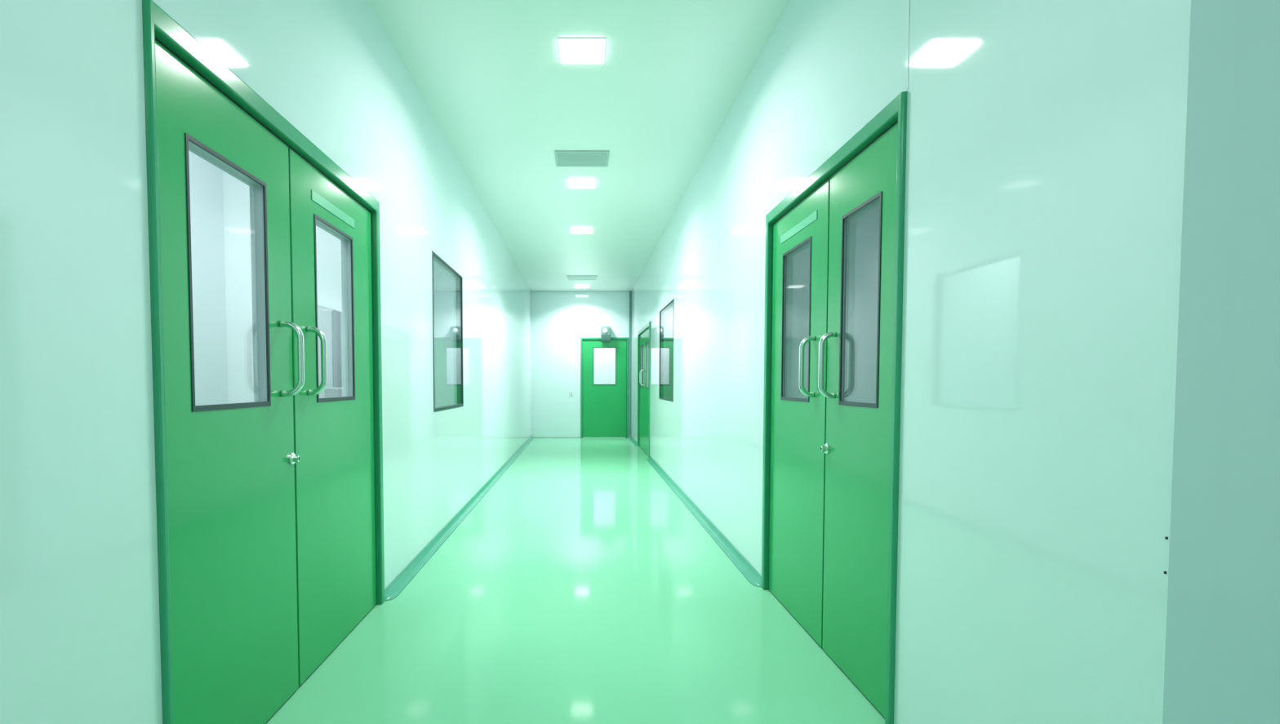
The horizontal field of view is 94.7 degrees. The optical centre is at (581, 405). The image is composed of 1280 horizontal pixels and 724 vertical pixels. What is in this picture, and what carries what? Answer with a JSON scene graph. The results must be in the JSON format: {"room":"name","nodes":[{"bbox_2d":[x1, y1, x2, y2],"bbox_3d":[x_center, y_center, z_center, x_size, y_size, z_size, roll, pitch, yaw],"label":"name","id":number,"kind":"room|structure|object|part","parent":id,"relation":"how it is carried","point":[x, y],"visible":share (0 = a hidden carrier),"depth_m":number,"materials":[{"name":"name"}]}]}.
{"room":"cleanroom corridor","nodes":[
{"label":"cleanroom corridor","id":0,"kind":"room"},
{"bbox_2d":[188,150,228,405],"bbox_3d":[-2.440,-0.558,4.982,0.080,3.025,8.200,0,2,0],"label":"wall","id":1,"kind":"structure","parent":0,"point":[206,179],"depth_m":3.77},
{"bbox_2d":[0,0,531,723],"bbox_3d":[-1.090,-0.552,4.812,0.080,3.025,14.660,0,2,0],"label":"wall","id":2,"kind":"structure","parent":0,"point":[80,621],"depth_m":1.35,"materials":[{"name":"white paint"}]},
{"bbox_2d":[142,0,384,723],"bbox_3d":[-1.052,0.026,2.241,0.151,2.072,1.603,0,2,0],"label":"door","id":3,"kind":"structure","parent":2,"relation":"in","point":[270,508],"depth_m":1.95,"materials":[{"name":"green paint"}]},
{"bbox_3d":[-1.018,-0.164,2.063,0.083,0.267,0.022,0,2,0],"label":"handle","id":4,"kind":"part","parent":3,"relation":"part of","materials":[{"name":"metal"}]},
{"bbox_3d":[-1.024,-0.172,2.270,0.073,0.267,0.022,0,2,0],"label":"handle","id":5,"kind":"part","parent":3,"relation":"part of","materials":[{"name":"metal"}]},
{"bbox_2d":[431,250,463,412],"bbox_3d":[-1.073,-0.539,4.647,0.053,1.132,1.030,0,2,0],"label":"window","id":6,"kind":"structure","parent":2,"relation":"in","point":[435,257],"depth_m":5.13,"materials":[{"name":"grey metal"}]},
{"bbox_2d":[384,435,533,600],"bbox_3d":[-1.021,0.825,7.640,0.058,0.050,9.113,0,2,0],"label":"baseboard","id":7,"kind":"structure","parent":2,"relation":"attached to","point":[404,578],"depth_m":4.23,"materials":[{"name":"green plastic"}]},
{"bbox_2d":[222,170,342,403],"bbox_3d":[-1.765,-0.520,4.003,1.270,3.025,0.080,0,2,0],"label":"wall","id":8,"kind":"structure","parent":0,"point":[237,224],"depth_m":3.95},
{"bbox_2d":[433,261,453,407],"bbox_3d":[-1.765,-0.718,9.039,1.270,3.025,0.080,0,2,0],"label":"window","id":9,"kind":"structure","parent":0,"point":[442,280],"depth_m":8.99,"materials":[{"name":"clear glass"}]},
{"bbox_2d":[265,437,885,723],"bbox_3d":[0.450,0.946,6.242,6.100,0.080,17.600,0,2,0],"label":"floor","id":10,"kind":"structure","parent":0,"point":[580,588],"depth_m":2.71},
{"bbox_2d":[320,309,342,397],"bbox_3d":[-1.640,0.188,3.885,0.080,1.620,0.190,0,2,0],"label":"column","id":11,"kind":"structure","parent":10,"relation":"on","point":[331,319],"depth_m":3.79,"materials":[{"name":"grey"}]},
{"bbox_3d":[-1.640,0.161,3.798,0.072,1.540,0.018,0,2,0],"label":"door","id":12,"kind":"part","parent":11,"relation":"part of","materials":[{"name":"clear glass"}]},
{"bbox_3d":[-1.365,0.559,3.600,0.410,0.900,0.750,0,2,0],"label":"workbench","id":13,"kind":"object","parent":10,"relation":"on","visible":0},
{"bbox_2d":[324,386,343,397],"bbox_3d":[-1.420,-0.002,3.622,0.240,0.220,0.262,0,2,0],"label":"instrument","id":14,"kind":"object","parent":13,"relation":"on","point":[334,392],"visible":0.09,"depth_m":3.50,"materials":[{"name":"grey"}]},
{"bbox_2d":[368,0,789,308],"bbox_3d":[0.450,-2.157,6.120,6.100,0.080,17.600,0,2,0],"label":"ceiling","id":15,"kind":"structure","parent":0,"point":[491,74],"depth_m":3.94,"materials":[{"name":"white paint"}]},
{"bbox_2d":[558,37,605,63],"bbox_3d":[0.000,-2.001,3.319,0.258,0.012,0.248,0,2,0],"label":"recessed light","id":16,"kind":"object","parent":15,"relation":"in","point":[571,50],"visible":1,"depth_m":3.29,"materials":[{"name":"white plastic"}]},
{"bbox_2d":[554,150,609,166],"bbox_3d":[0.000,-2.064,4.913,0.445,0.010,0.330,0,2,0],"label":"ceiling vent","id":17,"kind":"object","parent":15,"relation":"in","point":[562,157],"visible":1,"depth_m":4.89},
{"bbox_2d":[568,178,595,188],"bbox_3d":[0.000,-2.088,5.532,0.258,0.012,0.248,0,2,0],"label":"recessed light","id":18,"kind":"object","parent":15,"relation":"in","point":[572,183],"visible":1,"depth_m":5.51,"materials":[{"name":"white plastic"}]},
{"bbox_2d":[571,227,592,234],"bbox_3d":[0.000,-2.155,7.251,0.266,0.012,0.255,0,2,0],"label":"recessed light","id":19,"kind":"object","parent":15,"relation":"in","point":[574,230],"visible":1,"depth_m":7.21,"materials":[{"name":"white plastic"}]},
{"bbox_2d":[566,275,597,279],"bbox_3d":[0.000,-2.285,10.518,0.550,0.010,0.420,0,2,0],"label":"ceiling vent","id":20,"kind":"object","parent":15,"relation":"in","point":[568,277],"visible":1,"depth_m":10.50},
{"bbox_2d":[574,284,589,288],"bbox_3d":[0.000,-2.321,11.468,0.284,0.012,0.273,0,2,0],"label":"recessed light","id":21,"kind":"object","parent":15,"relation":"in","point":[575,286],"visible":1,"depth_m":11.37,"materials":[{"name":"white plastic"}]},
{"bbox_2d":[530,291,631,437],"bbox_3d":[-0.015,-0.841,12.176,2.230,3.025,0.080,0,2,0],"label":"wall","id":22,"kind":"structure","parent":0,"point":[559,319],"depth_m":12.12,"materials":[{"name":"white paint"}]},
{"bbox_2d":[534,436,580,437],"bbox_3d":[-0.505,0.662,12.189,0.950,0.020,0.012,0,2,0],"label":"trim","id":23,"kind":"structure","parent":22,"relation":"attached to","point":[535,437],"depth_m":12.18,"materials":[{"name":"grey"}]},
{"bbox_2d":[580,337,628,437],"bbox_3d":[0.465,-0.366,12.186,0.990,2.075,0.094,0,2,0],"label":"door","id":24,"kind":"structure","parent":22,"relation":"in","point":[604,408],"depth_m":12.17,"materials":[{"name":"green paint"}]},
{"bbox_2d":[600,326,610,342],"bbox_3d":[0.485,-1.463,12.021,0.200,0.328,0.182,0,2,0],"label":"fire alarm","id":25,"kind":"object","parent":22,"relation":"attached to","point":[605,331],"visible":1,"depth_m":11.96,"materials":[{"name":"silver metal"}]},
{"bbox_2d":[593,347,615,384],"bbox_3d":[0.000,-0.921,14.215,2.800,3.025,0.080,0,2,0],"label":"window","id":26,"kind":"structure","parent":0,"point":[604,358],"depth_m":14.17,"materials":[{"name":"clear glass"}]},
{"bbox_2d":[791,204,879,403],"bbox_3d":[1.800,-0.560,5.022,1.400,3.025,0.080,0,2,0],"label":"wall","id":27,"kind":"structure","parent":0,"point":[867,225],"depth_m":4.97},
{"bbox_2d":[875,204,879,403],"bbox_3d":[2.540,-0.625,6.681,0.080,3.025,11.000,0,2,0],"label":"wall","id":28,"kind":"structure","parent":0,"point":[879,205],"depth_m":4.97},
{"bbox_2d":[631,0,1189,723],"bbox_3d":[1.060,-0.621,6.566,0.080,3.025,11.150,0,2,0],"label":"wall","id":29,"kind":"structure","parent":0,"point":[1045,138],"depth_m":1.44,"materials":[{"name":"white paint"}]},
{"bbox_2d":[629,290,631,435],"bbox_3d":[0.998,-0.869,12.113,0.045,2.965,0.045,0,2,0],"label":"trim","id":30,"kind":"structure","parent":29,"relation":"attached to","point":[630,291],"depth_m":12.09,"materials":[{"name":"teal"}]},
{"bbox_2d":[628,435,637,445],"bbox_3d":[0.991,0.677,11.429,0.058,0.050,1.528,0,2,0],"label":"baseboard","id":31,"kind":"structure","parent":29,"relation":"attached to","point":[633,440],"depth_m":11.31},
{"bbox_2d":[637,321,650,458],"bbox_3d":[1.028,-0.261,9.707,0.139,2.060,1.820,0,2,0],"label":"door","id":32,"kind":"structure","parent":29,"relation":"in","point":[644,334],"depth_m":9.68,"materials":[{"name":"green paint"}]},
{"bbox_3d":[0.995,-0.467,9.789,0.071,0.267,0.022,0,2,0],"label":"handle","id":33,"kind":"part","parent":32,"relation":"part of","materials":[{"name":"metal"}]},
{"bbox_3d":[1.054,-0.680,10.131,0.005,0.721,0.390,0,2,0],"label":"glass pane","id":34,"kind":"part","parent":32,"relation":"part of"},
{"bbox_3d":[0.995,-0.460,9.609,0.071,0.267,0.022,0,2,0],"label":"handle","id":35,"kind":"part","parent":32,"relation":"part of","materials":[{"name":"metal"}]},
{"bbox_3d":[1.054,-0.644,9.232,0.005,0.721,0.390,0,2,0],"label":"glass pane","id":36,"kind":"part","parent":32,"relation":"part of","materials":[{"name":"clear glass"}]},
{"bbox_2d":[658,298,674,401],"bbox_3d":[1.044,-0.637,7.130,0.053,1.146,1.180,0,2,0],"label":"window","id":37,"kind":"structure","parent":29,"relation":"in","point":[663,312],"depth_m":7.40,"materials":[{"name":"grey metal"}]},
{"bbox_3d":[1.027,-0.639,7.130,0.006,1.126,1.156,0,2,0],"label":"glass pane","id":38,"kind":"part","parent":37,"relation":"part of","materials":[{"name":"clear glass"}]},
{"bbox_2d":[646,456,761,586],"bbox_3d":[0.991,0.887,6.062,0.058,0.050,5.535,0,2,0],"label":"baseboard","id":39,"kind":"structure","parent":29,"relation":"attached to","point":[753,576],"depth_m":4.37,"materials":[{"name":"green plastic"}]},
{"bbox_2d":[761,91,906,723],"bbox_3d":[1.030,0.017,2.567,0.135,2.065,1.372,0,2,0],"label":"door","id":40,"kind":"structure","parent":29,"relation":"in","point":[831,465],"depth_m":2.35,"materials":[{"name":"green paint"}]},
{"bbox_3d":[0.997,-0.172,2.605,0.067,0.272,0.022,0,2,0],"label":"handle","id":41,"kind":"part","parent":40,"relation":"part of","materials":[{"name":"metal"}]},
{"bbox_3d":[0.997,-0.164,2.390,0.067,0.272,0.022,0,2,0],"label":"handle","id":42,"kind":"part","parent":40,"relation":"part of","materials":[{"name":"metal"}]},
{"bbox_2d":[906,0,910,89],"bbox_3d":[1.019,-1.469,1.820,0.001,0.958,0.004,0,2,0],"label":"trim","id":43,"kind":"structure","parent":29,"relation":"attached to","point":[908,0],"depth_m":1.83,"materials":[{"name":"grey metal"}]},
{"bbox_2d":[1208,0,1279,723],"bbox_3d":[2.250,-0.403,1.035,2.300,3.025,0.080,0,2,0],"label":"wall","id":44,"kind":"structure","parent":0,"point":[1245,682],"depth_m":1.01,"materials":[{"name":"white paint"}]},
{"bbox_2d":[1160,0,1239,723],"bbox_3d":[1.059,-0.402,0.994,0.082,3.025,0.003,0,2,0],"label":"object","id":45,"kind":"structure","parent":44,"relation":"attached to","point":[1213,30],"depth_m":1.00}
]}

